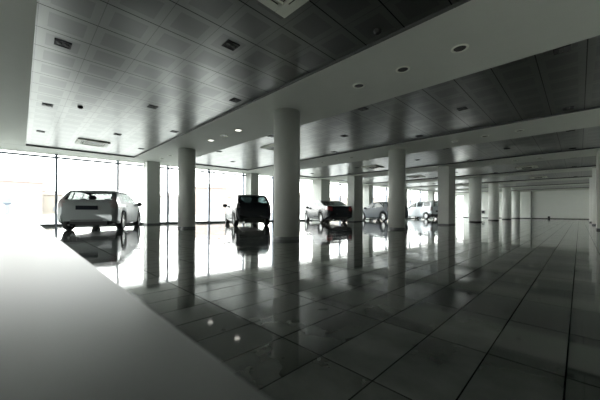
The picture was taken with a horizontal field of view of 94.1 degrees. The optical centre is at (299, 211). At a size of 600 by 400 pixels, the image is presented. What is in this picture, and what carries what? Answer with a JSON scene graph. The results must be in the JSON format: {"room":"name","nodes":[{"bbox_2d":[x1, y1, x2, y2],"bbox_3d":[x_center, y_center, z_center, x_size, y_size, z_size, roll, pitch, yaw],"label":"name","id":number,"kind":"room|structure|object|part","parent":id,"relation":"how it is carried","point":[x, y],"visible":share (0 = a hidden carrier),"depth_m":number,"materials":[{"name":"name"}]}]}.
{"room":"car showroom","nodes":[
{"label":"car showroom","id":0,"kind":"room"},
{"bbox_2d":[26,0,599,192],"bbox_3d":[6.341,-2.685,18.137,51.000,0.300,18.700,0,0,-45],"label":"ceiling","id":1,"kind":"structure","parent":0,"point":[125,57],"depth_m":5.63,"materials":[{"name":"grey metal"}]},
{"bbox_2d":[0,0,36,145],"bbox_3d":[-5.881,-2.558,4.384,2.394,0.050,16.131,0,0,-45],"label":"ceiling soffit","id":2,"kind":"structure","parent":1,"relation":"attached to","point":[17,17],"depth_m":4.86,"materials":[{"name":"paint"}]},
{"bbox_2d":[42,103,52,106],"bbox_3d":[-6.106,-2.574,6.753,0.200,0.020,0.200,0,0,-45],"label":"recessed light","id":3,"kind":"object","parent":1,"relation":"in","point":[43,104],"visible":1,"depth_m":6.74,"materials":[{"name":"grey metal"}]},
{"bbox_2d":[54,38,71,49],"bbox_3d":[-3.631,-2.564,4.278,0.200,0.020,0.200,0,0,-45],"label":"recessed light","id":4,"kind":"object","parent":1,"relation":"in","point":[58,42],"visible":1,"depth_m":4.27,"materials":[{"name":"grey metal"}]},
{"bbox_2d":[75,138,110,147],"bbox_3d":[-7.767,-2.565,10.466,0.950,0.052,0.950,0,0,-45],"label":"air conditioner","id":5,"kind":"object","parent":1,"relation":"attached to","point":[81,141],"visible":1,"depth_m":10.41,"materials":[{"name":"white plastic"}]},
{"bbox_2d":[83,141,101,145],"bbox_3d":[-7.767,-2.565,10.466,0.540,0.028,0.540,0,0,-45],"label":"grille","id":6,"kind":"object","parent":5,"relation":"attached to","point":[84,142],"depth_m":10.44,"materials":[{"name":"grey metal"}]},
{"bbox_2d":[147,105,157,108],"bbox_3d":[-3.610,-2.564,6.845,0.200,0.020,0.200,0,0,-45],"label":"recessed light","id":7,"kind":"object","parent":1,"relation":"in","point":[148,106],"visible":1,"depth_m":6.83,"materials":[{"name":"grey metal"}]},
{"bbox_2d":[222,39,239,50],"bbox_3d":[-1.064,-2.554,4.299,0.200,0.020,0.200,0,0,-45],"label":"recessed light","id":8,"kind":"object","parent":1,"relation":"in","point":[228,44],"visible":1,"depth_m":4.29,"materials":[{"name":"grey metal"}]},
{"bbox_2d":[229,98,240,102],"bbox_3d":[-1.488,-2.556,6.421,0.200,0.020,0.200,0,0,-45],"label":"recessed light","id":9,"kind":"object","parent":1,"relation":"in","point":[235,100],"visible":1,"depth_m":6.41,"materials":[{"name":"grey metal"}]},
{"bbox_2d":[260,144,273,150],"bbox_3d":[-0.908,-2.538,11.102,0.950,0.052,0.950,0,0,-45],"label":"air conditioner","id":10,"kind":"object","parent":1,"relation":"attached to","point":[268,147],"visible":0.3,"depth_m":10.97,"materials":[{"name":"white plastic"}]},
{"bbox_2d":[258,0,308,17],"bbox_3d":[-0.202,-2.535,2.970,0.950,0.052,0.950,0,0,-45],"label":"air conditioner","id":11,"kind":"object","parent":1,"relation":"attached to","point":[284,8],"visible":1,"depth_m":3.40,"materials":[{"name":"white plastic"}]},
{"bbox_2d":[134,0,470,157],"bbox_3d":[-2.285,-2.546,7.617,0.014,0.046,15.618,0,0,-45],"label":"trim","id":12,"kind":"structure","parent":1,"relation":"attached to","point":[461,2],"depth_m":4.56,"materials":[{"name":"grey metal"}]},
{"bbox_2d":[135,0,599,162],"bbox_3d":[-1.583,-2.541,8.340,2.000,0.050,15.648,0,0,-45],"label":"ceiling beam","id":13,"kind":"structure","parent":1,"relation":"attached to","point":[496,32],"depth_m":4.62,"materials":[{"name":"paint"}]},
{"bbox_2d":[353,83,364,88],"bbox_3d":[1.170,-2.497,5.544,0.240,0.016,0.240,0,0,-45],"label":"recessed light","id":14,"kind":"object","parent":13,"relation":"attached to","point":[357,85],"visible":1,"depth_m":5.54,"materials":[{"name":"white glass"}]},
{"bbox_2d":[396,66,409,72],"bbox_3d":[1.806,-2.494,4.907,0.240,0.016,0.240,0,0,-45],"label":"recessed light","id":15,"kind":"object","parent":13,"relation":"attached to","point":[402,69],"visible":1,"depth_m":4.91,"materials":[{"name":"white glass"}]},
{"bbox_2d":[451,44,468,52],"bbox_3d":[2.443,-2.492,4.271,0.240,0.016,0.240,0,0,-45],"label":"recessed light","id":16,"kind":"object","parent":13,"relation":"attached to","point":[459,48],"visible":1,"depth_m":4.27,"materials":[{"name":"white plastic"}]},
{"bbox_2d":[361,165,383,168],"bbox_3d":[4.113,-2.518,15.839,0.950,0.052,0.950,0,0,-45],"label":"air conditioner","id":17,"kind":"object","parent":1,"relation":"attached to","point":[371,166],"visible":1,"depth_m":15.77,"materials":[{"name":"white plastic"}]},
{"bbox_2d":[373,28,381,34],"bbox_3d":[1.092,-2.533,3.938,0.110,0.045,0.110,0,0,-45],"label":"smoke detector","id":18,"kind":"object","parent":1,"relation":"attached to","point":[377,31],"visible":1,"depth_m":3.91,"materials":[{"name":"grey plastic"}]},
{"bbox_2d":[408,175,424,177],"bbox_3d":[8.356,-2.501,20.081,0.950,0.052,0.950,0,0,-45],"label":"air conditioner","id":19,"kind":"object","parent":1,"relation":"attached to","point":[419,176],"visible":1,"depth_m":19.94,"materials":[{"name":"white plastic"}]},
{"bbox_2d":[248,106,599,172],"bbox_3d":[2.855,-2.524,12.435,2.000,0.050,15.166,0,0,-45],"label":"trim","id":20,"kind":"structure","parent":1,"relation":"attached to","point":[588,118],"depth_m":9.35,"materials":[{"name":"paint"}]},
{"bbox_2d":[319,147,599,179],"bbox_3d":[7.293,-2.506,16.531,2.000,0.050,14.683,0,0,-45],"label":"trim","id":21,"kind":"structure","parent":1,"relation":"attached to","point":[588,152],"depth_m":13.99,"materials":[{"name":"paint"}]},
{"bbox_2d":[457,107,467,110],"bbox_3d":[4.006,-2.534,6.894,0.200,0.020,0.200,0,0,-45],"label":"recessed light","id":22,"kind":"object","parent":1,"relation":"in","point":[461,108],"visible":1,"depth_m":6.87,"materials":[{"name":"grey metal"}]},
{"bbox_2d":[367,165,595,183],"bbox_3d":[11.028,-2.493,19.903,0.014,0.046,14.170,0,0,-45],"label":"trim","id":23,"kind":"structure","parent":1,"relation":"attached to","point":[593,165],"depth_m":17.71,"materials":[{"name":"grey metal"}]},
{"bbox_2d":[372,166,595,184],"bbox_3d":[11.730,-2.488,20.627,2.000,0.050,14.200,0,0,-45],"label":"trim","id":24,"kind":"structure","parent":1,"relation":"attached to","point":[579,168],"depth_m":18.38,"materials":[{"name":"paint"}]},
{"bbox_2d":[405,176,591,187],"bbox_3d":[15.466,-2.475,23.999,0.014,0.046,13.688,0,0,-45],"label":"trim","id":25,"kind":"structure","parent":1,"relation":"attached to","point":[581,176],"depth_m":22.00,"materials":[{"name":"grey metal"}]},
{"bbox_2d":[408,177,591,188],"bbox_3d":[16.168,-2.470,24.722,2.000,0.050,13.718,0,0,-45],"label":"trim","id":26,"kind":"structure","parent":1,"relation":"attached to","point":[576,178],"depth_m":22.53,"materials":[{"name":"paint"}]},
{"bbox_2d":[430,183,581,190],"bbox_3d":[19.904,-2.457,28.094,0.014,0.046,13.205,0,0,-45],"label":"trim","id":27,"kind":"structure","parent":1,"relation":"attached to","point":[570,183],"depth_m":25.98,"materials":[{"name":"grey metal"}]},
{"bbox_2d":[436,183,588,191],"bbox_3d":[20.606,-2.453,28.818,2.000,0.050,13.235,0,0,-45],"label":"trim","id":28,"kind":"structure","parent":1,"relation":"attached to","point":[582,183],"depth_m":26.76,"materials":[{"name":"paint"}]},
{"bbox_2d":[460,187,588,192],"bbox_3d":[24.341,-2.440,32.190,0.014,0.046,12.722,0,0,-45],"label":"trim","id":29,"kind":"structure","parent":1,"relation":"attached to","point":[581,187],"depth_m":30.58,"materials":[{"name":"grey metal"}]},
{"bbox_2d":[515,165,538,169],"bbox_3d":[12.740,-2.483,15.697,0.950,0.052,0.950,0,0,-45],"label":"air conditioner","id":30,"kind":"object","parent":1,"relation":"attached to","point":[532,166],"visible":1,"depth_m":15.57,"materials":[{"name":"white plastic"}]},
{"bbox_2d":[529,176,547,178],"bbox_3d":[17.124,-2.466,20.080,0.950,0.052,0.950,0,0,-45],"label":"air conditioner","id":31,"kind":"object","parent":1,"relation":"attached to","point":[537,176],"visible":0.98,"depth_m":19.97,"materials":[{"name":"white plastic"}]},
{"bbox_2d":[553,44,570,54],"bbox_3d":[4.112,-2.534,4.384,0.200,0.020,0.200,0,0,-45],"label":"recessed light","id":32,"kind":"object","parent":1,"relation":"in","point":[563,49],"visible":1,"depth_m":4.37,"materials":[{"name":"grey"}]},
{"bbox_2d":[43,217,599,399],"bbox_3d":[6.468,0.866,18.137,50.800,0.300,18.500,0,0,-45],"label":"floor","id":33,"kind":"structure","parent":0,"point":[503,309],"depth_m":2.15,"materials":[{"name":"tile"}]},
{"bbox_2d":[0,151,54,226],"bbox_3d":[-11.792,-0.957,11.704,2.326,3.200,0.180,0,0,-39],"label":"window","id":34,"kind":"structure","parent":33,"relation":"on","point":[1,152],"depth_m":12.01,"materials":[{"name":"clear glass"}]},
{"bbox_3d":[-11.797,-0.957,11.699,2.312,3.200,0.160,0,0,-39],"label":"frame","id":35,"kind":"part","parent":34,"relation":"part of","materials":[{"name":"silver metal"}]},
{"bbox_3d":[-11.769,0.593,11.728,2.252,0.100,0.180,0,0,-39],"label":"sill","id":36,"kind":"part","parent":34,"relation":"part of","materials":[{"name":"grey"}]},
{"bbox_2d":[55,154,116,225],"bbox_3d":[-10.003,-0.950,13.168,2.326,3.200,0.180,0,0,-39],"label":"window","id":37,"kind":"structure","parent":33,"relation":"on","point":[56,155],"depth_m":12.42,"materials":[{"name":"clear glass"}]},
{"bbox_3d":[-9.980,0.600,13.191,2.252,0.100,0.180,0,0,-39],"label":"sill","id":38,"kind":"part","parent":37,"relation":"part of","materials":[{"name":"grey"}]},
{"bbox_2d":[57,190,141,229],"bbox_3d":[-7.918,-0.090,11.485,2.248,1.496,4.335,0,0,-19],"label":"hatchback","id":39,"kind":"object","parent":33,"relation":"on","point":[76,207],"visible":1,"depth_m":9.69,"materials":[{"name":"silver metal"}]},
{"bbox_2d":[57,197,65,208],"bbox_3d":[-8.017,-0.313,9.421,0.245,0.442,0.407,0,0,-29],"label":"tail light","id":40,"kind":"object","parent":39,"relation":"attached to","point":[61,204],"depth_m":9.29,"materials":[{"name":"grey"}]},
{"bbox_3d":[-7.220,-0.139,9.460,0.620,0.140,0.050,0,0,-19],"label":"number plate","id":41,"kind":"part","parent":39,"relation":"part of","materials":[{"name":"black plastic"}]},
{"bbox_2d":[109,197,120,208],"bbox_3d":[-6.567,-0.307,9.920,0.245,0.442,0.407,0,0,-9],"label":"tail light","id":42,"kind":"object","parent":39,"relation":"attached to","point":[114,202],"depth_m":9.84,"materials":[{"name":"grey"}]},
{"bbox_3d":[-6.899,0.069,11.210,0.092,0.762,0.806,0,0,-19],"label":"door","id":43,"kind":"part","parent":39,"relation":"part of","materials":[{"name":"silver metal"}]},
{"bbox_3d":[-7.196,0.084,12.070,0.092,0.742,0.986,0,0,-19],"label":"door","id":44,"kind":"part","parent":39,"relation":"part of","materials":[{"name":"silver metal"}]},
{"bbox_2d":[0,221,269,399],"bbox_3d":[-1.413,0.389,0.936,0.868,0.590,3.920,0,0,-45],"label":"countertop","id":45,"kind":"structure","parent":33,"relation":"on","point":[69,331],"depth_m":0.21,"materials":[{"name":"grey stone"}]},
{"bbox_2d":[117,160,166,224],"bbox_3d":[-8.213,-0.943,14.631,2.326,3.200,0.180,0,0,-39],"label":"window","id":46,"kind":"structure","parent":33,"relation":"on","point":[118,163],"depth_m":14.08,"materials":[{"name":"clear glass"}]},
{"bbox_3d":[-8.219,-0.943,14.626,2.312,3.200,0.160,0,0,-39],"label":"frame","id":47,"kind":"part","parent":46,"relation":"part of","materials":[{"name":"silver metal"}]},
{"bbox_3d":[-8.191,0.607,14.655,2.252,0.100,0.180,0,0,-39],"label":"sill","id":48,"kind":"part","parent":46,"relation":"part of","materials":[{"name":"grey"}]},
{"bbox_2d":[143,161,159,224],"bbox_3d":[-7.625,-0.941,14.376,0.636,3.200,0.636,0,0,-45],"label":"square pillar","id":49,"kind":"structure","parent":33,"relation":"on","point":[151,170],"depth_m":14.14,"materials":[{"name":"paint"}]},
{"bbox_3d":[-7.631,0.625,14.376,0.636,0.070,0.636,0,0,-45],"label":"skirting","id":50,"kind":"part","parent":49,"relation":"part of","materials":[{"name":"grey"}]},
{"bbox_2d":[178,148,195,228],"bbox_3d":[-4.598,-0.928,11.350,0.676,3.200,0.676,0,0,-45],"label":"round column","id":51,"kind":"structure","parent":33,"relation":"on","point":[186,157],"depth_m":11.07,"materials":[{"name":"paint"}]},
{"bbox_3d":[-4.605,0.634,11.350,0.676,0.075,0.676,0,0,-45],"label":"skirting","id":52,"kind":"part","parent":51,"relation":"part of","materials":[{"name":"grey"}]},
{"bbox_2d":[166,165,208,223],"bbox_3d":[-6.424,-0.936,16.095,2.326,3.200,0.180,0,0,-39],"label":"window","id":53,"kind":"structure","parent":33,"relation":"on","point":[167,166],"depth_m":15.39,"materials":[{"name":"white metal"}]},
{"bbox_3d":[-6.402,0.614,16.118,2.252,0.100,0.180,0,0,-39],"label":"sill","id":54,"kind":"part","parent":53,"relation":"part of","materials":[{"name":"grey"}]},
{"bbox_2d":[207,170,242,222],"bbox_3d":[-4.635,-0.928,17.558,2.326,3.200,0.180,0,0,-39],"label":"window","id":55,"kind":"structure","parent":33,"relation":"on","point":[209,171],"depth_m":16.80,"materials":[{"name":"white metal"}]},
{"bbox_3d":[-4.612,0.622,17.582,2.252,0.100,0.180,0,0,-39],"label":"sill","id":56,"kind":"part","parent":55,"relation":"part of","materials":[{"name":"grey"}]},
{"bbox_2d":[223,195,270,225],"bbox_3d":[-2.842,-0.079,14.566,2.134,1.515,3.990,0,0,-23],"label":"compact car","id":57,"kind":"object","parent":33,"relation":"on","point":[241,208],"visible":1,"depth_m":12.90,"materials":[{"name":"black paint"}]},
{"bbox_3d":[-3.680,0.083,14.449,0.086,0.732,0.936,0,0,-23],"label":"door","id":58,"kind":"part","parent":57,"relation":"part of","materials":[{"name":"white paint"}]},
{"bbox_3d":[-3.344,0.079,13.658,0.086,0.752,0.756,0,0,-23],"label":"door","id":59,"kind":"part","parent":57,"relation":"part of","materials":[{"name":"white paint"}]},
{"bbox_2d":[234,196,239,207],"bbox_3d":[-2.843,-0.427,12.668,0.207,0.602,0.373,0,0,-23],"label":"tail light","id":60,"kind":"object","parent":57,"relation":"attached to","point":[237,204],"depth_m":12.65,"materials":[{"name":"grey"}]},
{"bbox_3d":[-2.073,0.062,12.752,0.620,0.140,0.050,0,0,-23],"label":"number plate","id":61,"kind":"part","parent":57,"relation":"part of","materials":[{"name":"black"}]},
{"bbox_2d":[245,173,258,194],"bbox_3d":[-3.181,-0.923,18.466,0.636,3.200,0.696,0,0,-45],"label":"square pillar","id":62,"kind":"structure","parent":33,"relation":"on","point":[251,179],"depth_m":18.21,"materials":[{"name":"paint"}]},
{"bbox_2d":[242,173,272,220],"bbox_3d":[-2.846,-0.921,19.022,2.326,3.200,0.180,0,0,-39],"label":"window","id":63,"kind":"structure","parent":33,"relation":"on","point":[243,174],"depth_m":18.31,"materials":[{"name":"white metal"}]},
{"bbox_3d":[-2.852,-0.921,19.017,2.312,3.200,0.160,0,0,-39],"label":"frame","id":64,"kind":"part","parent":63,"relation":"part of","materials":[{"name":"silver metal"}]},
{"bbox_2d":[272,176,273,220],"bbox_3d":[-1.057,-0.914,20.485,2.326,3.200,0.180,0,0,-39],"label":"window","id":65,"kind":"structure","parent":33,"relation":"on","point":[272,176],"depth_m":19.72,"materials":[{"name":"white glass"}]},
{"bbox_2d":[273,108,299,239],"bbox_3d":[-0.335,-0.911,7.085,0.676,3.200,0.676,0,0,-45],"label":"round column","id":66,"kind":"structure","parent":33,"relation":"on","point":[286,120],"depth_m":6.79,"materials":[{"name":"paint"}]},
{"bbox_3d":[-0.341,0.651,7.085,0.676,0.075,0.676,0,0,-45],"label":"skirting","id":67,"kind":"part","parent":66,"relation":"part of","materials":[{"name":"grey"}]},
{"bbox_2d":[300,180,312,220],"bbox_3d":[0.732,-0.907,21.949,2.326,3.200,0.180,0,0,-39],"label":"window","id":68,"kind":"structure","parent":33,"relation":"on","point":[300,180],"depth_m":21.52,"materials":[{"name":"clear glass"}]},
{"bbox_2d":[312,179,329,220],"bbox_3d":[1.677,-0.903,22.142,1.116,3.200,0.966,0,0,-45],"label":"square pillar","id":69,"kind":"structure","parent":33,"relation":"on","point":[320,187],"depth_m":21.77,"materials":[{"name":"paint"}]},
{"bbox_2d":[305,201,351,222],"bbox_3d":[1.746,-0.028,18.984,2.210,1.450,4.525,0,0,-19],"label":"sedan","id":70,"kind":"object","parent":33,"relation":"on","point":[323,211],"visible":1,"depth_m":17.36,"materials":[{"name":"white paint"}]},
{"bbox_3d":[0.797,0.106,19.115,0.090,0.720,0.966,0,0,-19],"label":"door","id":71,"kind":"part","parent":70,"relation":"part of","materials":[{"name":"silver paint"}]},
{"bbox_3d":[1.087,0.101,18.273,0.090,0.741,0.786,0,0,-19],"label":"door","id":72,"kind":"part","parent":70,"relation":"part of","materials":[{"name":"black paint"}]},
{"bbox_2d":[325,206,332,210],"bbox_3d":[1.710,-0.175,16.757,0.486,0.338,0.175,0,0,29],"label":"tail light","id":73,"kind":"object","parent":70,"relation":"attached to","point":[327,208],"depth_m":16.70,"materials":[{"name":"red"}]},
{"bbox_2d":[339,183,346,200],"bbox_3d":[4.310,-0.893,24.876,2.326,3.200,0.180,0,0,-39],"label":"window","id":74,"kind":"structure","parent":33,"relation":"on","point":[339,183],"depth_m":24.14,"materials":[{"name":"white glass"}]},
{"bbox_2d":[347,176,362,221],"bbox_3d":[3.929,-0.894,19.889,1.116,3.200,0.596,0,0,-45],"label":"square pillar","id":75,"kind":"structure","parent":33,"relation":"on","point":[354,183],"depth_m":19.58,"materials":[{"name":"paint"}]},
{"bbox_2d":[363,185,372,219],"bbox_3d":[6.308,-0.885,26.044,0.636,3.200,0.696,0,0,-45],"label":"square pillar","id":76,"kind":"structure","parent":33,"relation":"on","point":[367,189],"depth_m":25.78,"materials":[{"name":"paint"}]},
{"bbox_2d":[363,202,407,220],"bbox_3d":[6.600,-0.032,22.659,2.248,1.496,4.335,0,0,-23],"label":"hatchback","id":77,"kind":"object","parent":33,"relation":"on","point":[378,210],"visible":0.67,"depth_m":21.74,"materials":[{"name":"grey paint"}]},
{"bbox_3d":[5.671,0.136,22.610,0.092,0.742,0.986,0,0,-23],"label":"door","id":78,"kind":"part","parent":77,"relation":"part of","materials":[{"name":"grey paint"}]},
{"bbox_3d":[6.026,0.121,21.772,0.092,0.762,0.806,0,0,-23],"label":"door","id":79,"kind":"part","parent":77,"relation":"part of","materials":[{"name":"grey paint"}]},
{"bbox_2d":[388,149,405,229],"bbox_3d":[3.932,-0.894,11.351,0.676,3.200,0.676,0,0,-45],"label":"round column","id":80,"kind":"structure","parent":33,"relation":"on","point":[396,157],"depth_m":11.07,"materials":[{"name":"paint"}]},
{"bbox_3d":[3.926,0.668,11.351,0.676,0.075,0.676,0,0,-45],"label":"skirting","id":81,"kind":"part","parent":80,"relation":"part of","materials":[{"name":"grey"}]},
{"bbox_2d":[405,188,406,218],"bbox_3d":[11.035,-0.866,29.850,0.636,3.200,0.636,0,0,-45],"label":"square pillar","id":82,"kind":"structure","parent":33,"relation":"on","point":[405,188],"depth_m":29.62,"materials":[{"name":"paint"}]},
{"bbox_2d":[409,190,420,217],"bbox_3d":[13.256,-0.857,32.194,2.326,3.200,0.180,0,0,-39],"label":"window","id":83,"kind":"structure","parent":33,"relation":"on","point":[409,190],"depth_m":31.48,"materials":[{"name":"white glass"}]},
{"bbox_2d":[407,201,437,218],"bbox_3d":[13.002,-0.178,29.816,2.210,1.840,4.330,0,0,-21],"label":"van","id":84,"kind":"object","parent":33,"relation":"on","point":[426,209],"visible":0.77,"depth_m":28.46,"materials":[{"name":"white paint"}]},
{"bbox_3d":[12.074,0.052,29.846,0.090,0.878,0.936,0,0,-21],"label":"door","id":85,"kind":"part","parent":84,"relation":"part of","materials":[{"name":"white paint"}]},
{"bbox_3d":[12.402,0.045,28.992,0.090,0.904,0.866,0,0,-21],"label":"door","id":86,"kind":"part","parent":84,"relation":"part of","materials":[{"name":"white paint"}]},
{"bbox_2d":[419,191,427,217],"bbox_3d":[15.045,-0.850,33.657,2.326,3.200,0.180,0,0,-39],"label":"window","id":87,"kind":"structure","parent":33,"relation":"on","point":[420,192],"depth_m":32.98,"materials":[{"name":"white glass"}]},
{"bbox_2d":[428,191,434,217],"bbox_3d":[15.797,-0.847,33.621,0.636,3.200,0.636,0,0,-45],"label":"square pillar","id":88,"kind":"structure","parent":33,"relation":"on","point":[431,194],"depth_m":33.39,"materials":[{"name":"paint"}]},
{"bbox_2d":[438,166,454,224],"bbox_3d":[8.199,-0.877,15.618,1.116,3.200,0.576,0,0,-45],"label":"square pillar","id":89,"kind":"structure","parent":33,"relation":"on","point":[446,174],"depth_m":15.26,"materials":[{"name":"paint"}]},
{"bbox_2d":[469,177,481,221],"bbox_3d":[12.466,-0.860,19.884,0.776,3.200,0.776,0,0,-45],"label":"round column","id":90,"kind":"structure","parent":33,"relation":"on","point":[475,183],"depth_m":19.58,"materials":[{"name":"paint"}]},
{"bbox_2d":[488,183,498,220],"bbox_3d":[16.733,-0.843,24.150,0.776,3.200,0.776,0,0,-45],"label":"round column","id":91,"kind":"structure","parent":33,"relation":"on","point":[493,188],"depth_m":23.84,"materials":[{"name":"paint"}]},
{"bbox_2d":[502,188,510,218],"bbox_3d":[21.000,-0.826,28.416,0.776,3.200,0.776,0,0,-45],"label":"round column","id":92,"kind":"structure","parent":33,"relation":"on","point":[506,192],"depth_m":28.11,"materials":[{"name":"paint"}]},
{"bbox_2d":[512,191,519,218],"bbox_3d":[25.267,-0.809,32.683,0.776,3.200,0.776,0,0,-45],"label":"round column","id":93,"kind":"structure","parent":33,"relation":"on","point":[515,194],"depth_m":32.35,"materials":[{"name":"paint"}]},
{"bbox_2d":[589,178,591,222],"bbox_3d":[21.032,-0.826,19.851,0.676,3.200,0.676,0,0,-45],"label":"round column","id":94,"kind":"structure","parent":33,"relation":"on","point":[590,179],"depth_m":19.91,"materials":[{"name":"paint"}]},
{"bbox_2d":[592,168,595,224],"bbox_3d":[16.765,-0.843,15.584,0.676,3.200,0.676,0,0,-45],"label":"round column","id":95,"kind":"structure","parent":33,"relation":"on","point":[593,169],"depth_m":15.62,"materials":[{"name":"paint"}]},
{"bbox_2d":[596,150,599,229],"bbox_3d":[12.441,-0.860,11.375,1.116,3.200,0.516,0,0,-45],"label":"square pillar","id":96,"kind":"structure","parent":33,"relation":"on","point":[598,151],"depth_m":11.14,"materials":[{"name":"paint"}]},
{"bbox_2d":[455,189,588,218],"bbox_3d":[26.014,-0.831,34.377,0.200,3.250,13.440,0,0,-45],"label":"wall","id":97,"kind":"structure","parent":0,"point":[557,203],"depth_m":32.01,"materials":[{"name":"paint"}]},
{"bbox_2d":[0,143,437,192],"bbox_3d":[2.172,-2.526,22.235,50.937,0.050,1.851,0,0,-39],"label":"trim","id":98,"kind":"structure","parent":97,"relation":"attached to","point":[3,146],"depth_m":13.35,"materials":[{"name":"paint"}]},
{"bbox_2d":[456,195,463,216],"bbox_3d":[21.987,-0.737,38.369,0.150,3.030,0.980,0,0,-45],"label":"door","id":99,"kind":"structure","parent":97,"relation":"in","point":[456,195],"depth_m":38.33,"materials":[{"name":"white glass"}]},
{"bbox_2d":[464,217,570,218],"bbox_3d":[26.450,0.761,33.744,0.070,0.070,11.880,0,0,-45],"label":"baseboard","id":100,"kind":"structure","parent":97,"relation":"attached to","point":[464,217],"depth_m":32.20,"materials":[{"name":"grey"}]},
{"bbox_2d":[455,188,588,193],"bbox_3d":[25.265,-2.434,33.135,2.626,0.050,12.752,0,0,-45],"label":"trim","id":101,"kind":"structure","parent":97,"relation":"attached to","point":[568,188],"depth_m":31.52,"materials":[{"name":"paint"}]},
{"bbox_2d":[579,189,582,218],"bbox_3d":[30.210,-0.789,30.003,0.050,3.200,0.280,0,0,-45],"label":"trim","id":102,"kind":"structure","parent":97,"relation":"attached to","point":[581,190],"depth_m":29.98,"materials":[{"name":"paint"}]},
{"label":"outside","id":103,"kind":"structure","parent":0,"visible":0},
{"bbox_2d":[0,212,462,223],"bbox_3d":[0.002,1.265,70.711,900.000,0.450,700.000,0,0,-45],"label":"ground","id":104,"kind":"structure","parent":103,"point":[38,218],"depth_m":42.11,"materials":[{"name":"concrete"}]},
{"bbox_2d":[1,196,12,214],"bbox_3d":[-73.404,-1.554,70.007,2.000,4.600,2.000,0,0,0],"label":"water tower","id":105,"kind":"structure","parent":104,"relation":"on","point":[6,200],"depth_m":69.64,"materials":[{"name":"grey"}]},
{"bbox_3d":[-73.399,-2.804,70.007,2.000,2.100,2.000,0,0,0],"label":"tank","id":106,"kind":"part","parent":105,"relation":"part of","materials":[{"name":"grey"}]},
{"bbox_3d":[-73.409,-0.504,70.007,0.900,2.500,0.900,0,0,0],"label":"stem","id":107,"kind":"part","parent":105,"relation":"part of","materials":[{"name":"grey"}]},
{"bbox_2d":[0,177,43,213],"bbox_3d":[-80.157,-4.581,80.007,9.800,10.600,9.800,0,0,45],"label":"apartment building","id":108,"kind":"structure","parent":104,"relation":"on","point":[26,194],"depth_m":77.29,"materials":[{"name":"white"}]},
{"bbox_2d":[42,190,63,213],"bbox_3d":[-82.967,-3.192,92.008,7.800,7.800,9.800,0,0,-42],"label":"apartment building","id":109,"kind":"structure","parent":104,"relation":"on","point":[48,196],"depth_m":89.04,"materials":[{"name":"grey"}]},
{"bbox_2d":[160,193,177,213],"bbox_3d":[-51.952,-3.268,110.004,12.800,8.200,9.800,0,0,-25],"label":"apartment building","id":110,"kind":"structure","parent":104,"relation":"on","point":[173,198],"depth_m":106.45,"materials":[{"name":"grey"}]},
{"bbox_2d":[195,184,227,214],"bbox_3d":[-31.589,-4.136,92.002,14.800,10.100,9.800,0,0,-19],"label":"apartment building","id":111,"kind":"structure","parent":104,"relation":"on","point":[218,194],"depth_m":88.58,"materials":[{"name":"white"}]},
{"bbox_2d":[227,194,241,204],"bbox_3d":[-30.902,-3.384,120.002,20.800,8.600,9.800,0,0,-14],"label":"apartment building","id":112,"kind":"structure","parent":104,"relation":"on","point":[229,196],"depth_m":116.32,"materials":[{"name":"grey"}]},
{"bbox_2d":[300,193,311,213],"bbox_3d":[2.712,-3.749,124.999,18.800,9.600,9.800,0,0,1],"label":"apartment building","id":113,"kind":"structure","parent":104,"relation":"on","point":[305,198],"depth_m":120.51,"materials":[{"name":"grey"}]},
{"bbox_2d":[330,195,346,204],"bbox_3d":[19.454,-2.932,117.997,14.800,8.100,9.800,0,0,9],"label":"apartment building","id":114,"kind":"structure","parent":104,"relation":"on","point":[343,197],"depth_m":114.15,"materials":[{"name":"grey"}]},
{"bbox_2d":[373,195,387,202],"bbox_3d":[38.687,-3.355,134.995,16.800,9.100,9.800,0,0,16],"label":"apartment building","id":115,"kind":"structure","parent":104,"relation":"on","point":[376,198],"depth_m":131.22,"materials":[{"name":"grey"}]},
{"bbox_2d":[407,198,437,206],"bbox_3d":[59.160,-2.773,139.993,18.800,8.100,9.800,0,0,23],"label":"apartment building","id":116,"kind":"structure","parent":104,"relation":"on","point":[413,200],"depth_m":137.52,"materials":[{"name":"grey"}]}
]}

